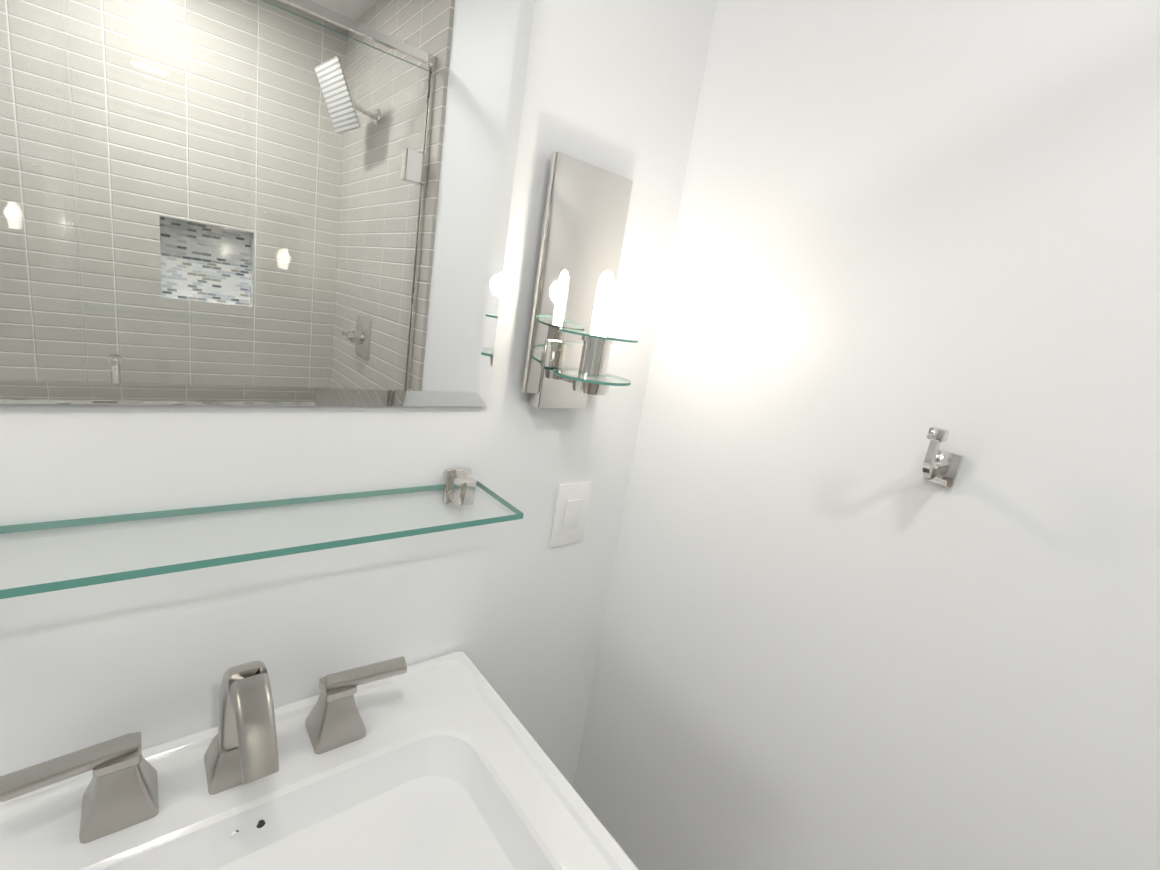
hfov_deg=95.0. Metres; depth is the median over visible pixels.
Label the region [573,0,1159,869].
wall
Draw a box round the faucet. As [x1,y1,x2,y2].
[0,656,407,843]
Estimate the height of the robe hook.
0.070 m
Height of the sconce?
0.363 m
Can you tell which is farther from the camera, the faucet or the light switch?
the light switch
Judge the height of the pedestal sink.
1.033 m
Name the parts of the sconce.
bulb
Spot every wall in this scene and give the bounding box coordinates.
[0,0,716,786]
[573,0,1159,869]
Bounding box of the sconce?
[521,151,637,408]
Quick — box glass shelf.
[0,467,523,598]
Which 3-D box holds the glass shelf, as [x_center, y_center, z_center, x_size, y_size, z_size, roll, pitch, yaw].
[-0.350,0.101,0.586,0.600,0.054,0.134,-2,17,-40]
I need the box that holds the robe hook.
[923,427,963,487]
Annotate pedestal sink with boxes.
[0,651,638,869]
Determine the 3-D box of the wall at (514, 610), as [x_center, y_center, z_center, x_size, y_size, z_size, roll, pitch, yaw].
[-1.325,0.052,-0.090,3.840,2.440,0.100,-2,17,-40]
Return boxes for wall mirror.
[0,0,533,406]
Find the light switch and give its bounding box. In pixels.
[549,481,591,546]
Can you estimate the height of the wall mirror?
0.835 m
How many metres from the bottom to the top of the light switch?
0.120 m

